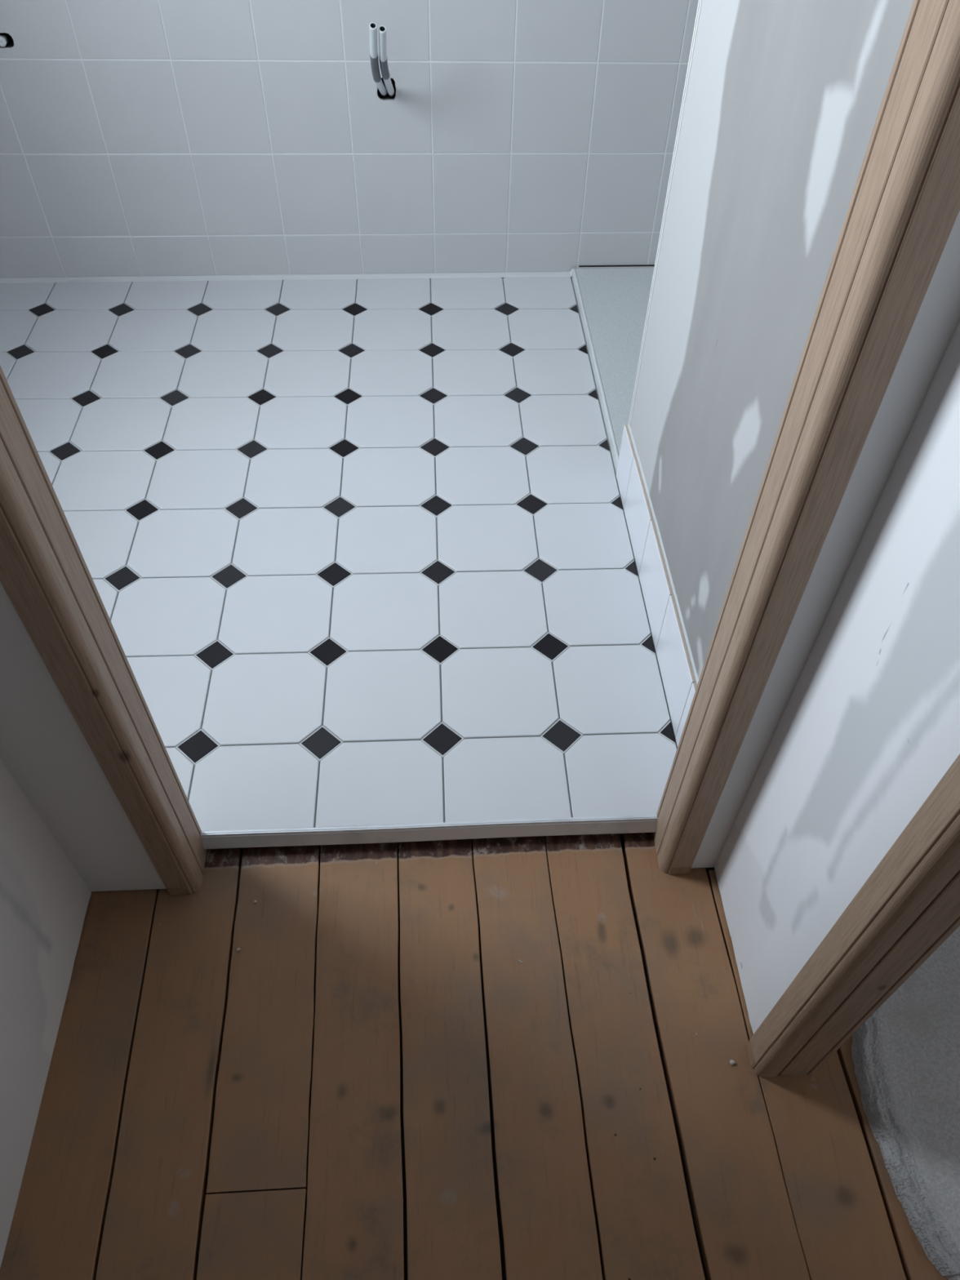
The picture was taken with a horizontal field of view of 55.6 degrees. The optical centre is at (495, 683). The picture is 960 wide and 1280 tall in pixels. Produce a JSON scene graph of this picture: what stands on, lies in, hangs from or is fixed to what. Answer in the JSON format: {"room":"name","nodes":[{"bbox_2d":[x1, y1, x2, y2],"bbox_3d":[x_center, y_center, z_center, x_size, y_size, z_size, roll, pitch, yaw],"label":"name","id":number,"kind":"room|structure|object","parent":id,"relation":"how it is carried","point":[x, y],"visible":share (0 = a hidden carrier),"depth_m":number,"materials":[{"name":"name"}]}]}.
{"room":"building under construction","nodes":[
{"label":"building under construction","id":0,"kind":"room"},
{"bbox_2d":[0,758,91,1267],"bbox_3d":[-0.564,0.298,-0.201,0.100,2.445,1.966,-2,51,-3],"label":"wall","id":1,"kind":"structure","parent":0,"point":[44,899],"depth_m":1.15,"materials":[{"name":"paint"}]},
{"bbox_2d":[0,276,677,847],"bbox_3d":[-0.133,-0.456,2.026,2.500,0.100,1.822,-2,51,-3],"label":"floor","id":2,"kind":"structure","parent":0,"point":[354,552],"depth_m":1.82,"materials":[{"name":"tile"}]},
{"bbox_2d":[200,814,657,848],"bbox_3d":[-0.099,0.230,1.415,0.712,0.029,0.018,-2,51,-3],"label":"trim","id":3,"kind":"structure","parent":2,"relation":"attached to","point":[241,838],"depth_m":1.41,"materials":[{"name":"metal"}]},
{"bbox_2d":[569,267,653,471],"bbox_3d":[0.661,-0.820,2.277,0.863,0.032,0.900,-2,51,-3],"label":"shower tray","id":4,"kind":"object","parent":2,"relation":"on","point":[613,303],"visible":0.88,"depth_m":2.32,"materials":[{"name":"ceramic"}]},
{"bbox_2d":[0,0,698,283],"bbox_3d":[-0.149,-1.913,1.637,2.540,2.450,0.131,-3,51,-4],"label":"wall","id":5,"kind":"structure","parent":0,"point":[141,140],"depth_m":2.22,"materials":[{"name":"tile"}]},
{"bbox_2d":[0,33,8,46],"bbox_3d":[-1.099,-1.437,2.030,0.020,0.020,0.035,-7,51,-8],"label":"stub","id":6,"kind":"object","parent":5,"relation":"attached to","point":[4,39],"visible":1,"depth_m":2.02,"materials":[{"name":"plastic"}]},
{"bbox_2d":[368,22,387,96],"bbox_3d":[-0.265,-1.403,2.054,0.024,0.210,0.244,0,51,-2],"label":"pipe","id":7,"kind":"object","parent":5,"relation":"attached to","point":[372,26],"visible":1,"depth_m":1.99,"materials":[{"name":"plastic"}]},
{"bbox_2d":[378,25,395,96],"bbox_3d":[-0.247,-1.403,2.059,0.022,0.204,0.239,0,51,-3],"label":"pipe","id":8,"kind":"object","parent":5,"relation":"attached to","point":[382,29],"visible":1,"depth_m":1.99,"materials":[{"name":"plastic"}]},
{"bbox_2d":[0,832,948,1279],"bbox_3d":[0.956,1.028,0.888,3.240,0.075,2.042,-2,51,-3],"label":"floor","id":9,"kind":"structure","parent":0,"point":[376,1084],"depth_m":1.20,"materials":[{"name":"brown wood"}]},
{"bbox_2d":[729,1059,734,1065],"bbox_3d":[0.322,0.513,1.235,0.007,0.005,0.007,-19,54,-17],"label":"crumb","id":10,"kind":"object","parent":9,"relation":"on","point":[731,1062],"visible":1,"depth_m":1.23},
{"bbox_2d":[851,925,959,1279],"bbox_3d":[1.478,0.714,1.105,1.957,0.018,1.040,-2,51,-3],"label":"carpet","id":11,"kind":"object","parent":9,"relation":"on","point":[905,1055],"visible":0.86,"depth_m":1.21,"materials":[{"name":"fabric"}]},
{"bbox_2d":[0,210,959,891],"bbox_3d":[-0.457,-0.493,0.452,1.670,2.442,0.068,-2,51,-3],"label":"wall","id":12,"kind":"structure","parent":0,"point":[43,747],"depth_m":1.04,"materials":[{"name":"white paint"}]},
{"bbox_2d":[0,365,206,895],"bbox_3d":[-0.440,-0.377,0.592,0.046,2.085,0.083,-2,51,-3],"label":"trim","id":13,"kind":"structure","parent":12,"relation":"attached to","point":[45,575],"depth_m":0.98,"materials":[{"name":"brown wood"}]},
{"bbox_2d":[653,0,959,874],"bbox_3d":[0.308,-0.398,0.637,0.046,2.085,0.083,-2,51,-3],"label":"trim","id":14,"kind":"structure","parent":12,"relation":"attached to","point":[904,208],"depth_m":0.78,"materials":[{"name":"brown wood"}]},
{"bbox_2d":[630,0,913,679],"bbox_3d":[0.766,-0.889,0.810,0.868,2.420,0.855,-2,51,-3],"label":"wall","id":15,"kind":"structure","parent":0,"point":[784,99],"depth_m":1.18,"materials":[{"name":"paint"}]},
{"bbox_2d":[616,424,698,746],"bbox_3d":[0.294,-0.171,1.648,0.012,0.146,0.848,-2,51,-3],"label":"baseboard","id":16,"kind":"structure","parent":15,"relation":"attached to","point":[680,679],"depth_m":1.63,"materials":[{"name":"tile"}]},
{"bbox_2d":[628,0,702,426],"bbox_3d":[0.308,-1.208,1.048,0.004,2.410,0.012,-2,51,-3],"label":"trim","id":17,"kind":"structure","parent":15,"relation":"attached to","point":[700,3],"depth_m":1.52,"materials":[{"name":"white paint"}]},
{"bbox_2d":[714,320,959,1033],"bbox_3d":[0.415,-0.411,0.419,0.064,2.444,0.337,-2,51,-3],"label":"wall","id":18,"kind":"structure","parent":0,"point":[868,727],"depth_m":0.90,"materials":[{"name":"paint"}]},
{"bbox_3d":[0.474,0.374,-0.225,0.064,2.445,1.698,-2,51,-3],"label":"wall","id":19,"kind":"structure","parent":0,"visible":0},
{"bbox_2d":[746,754,959,1077],"bbox_3d":[0.418,-0.150,0.438,0.083,2.085,0.046,-2,51,-3],"label":"trim","id":20,"kind":"structure","parent":19,"relation":"attached to","point":[908,906],"depth_m":0.92,"materials":[{"name":"brown wood"}]}
]}

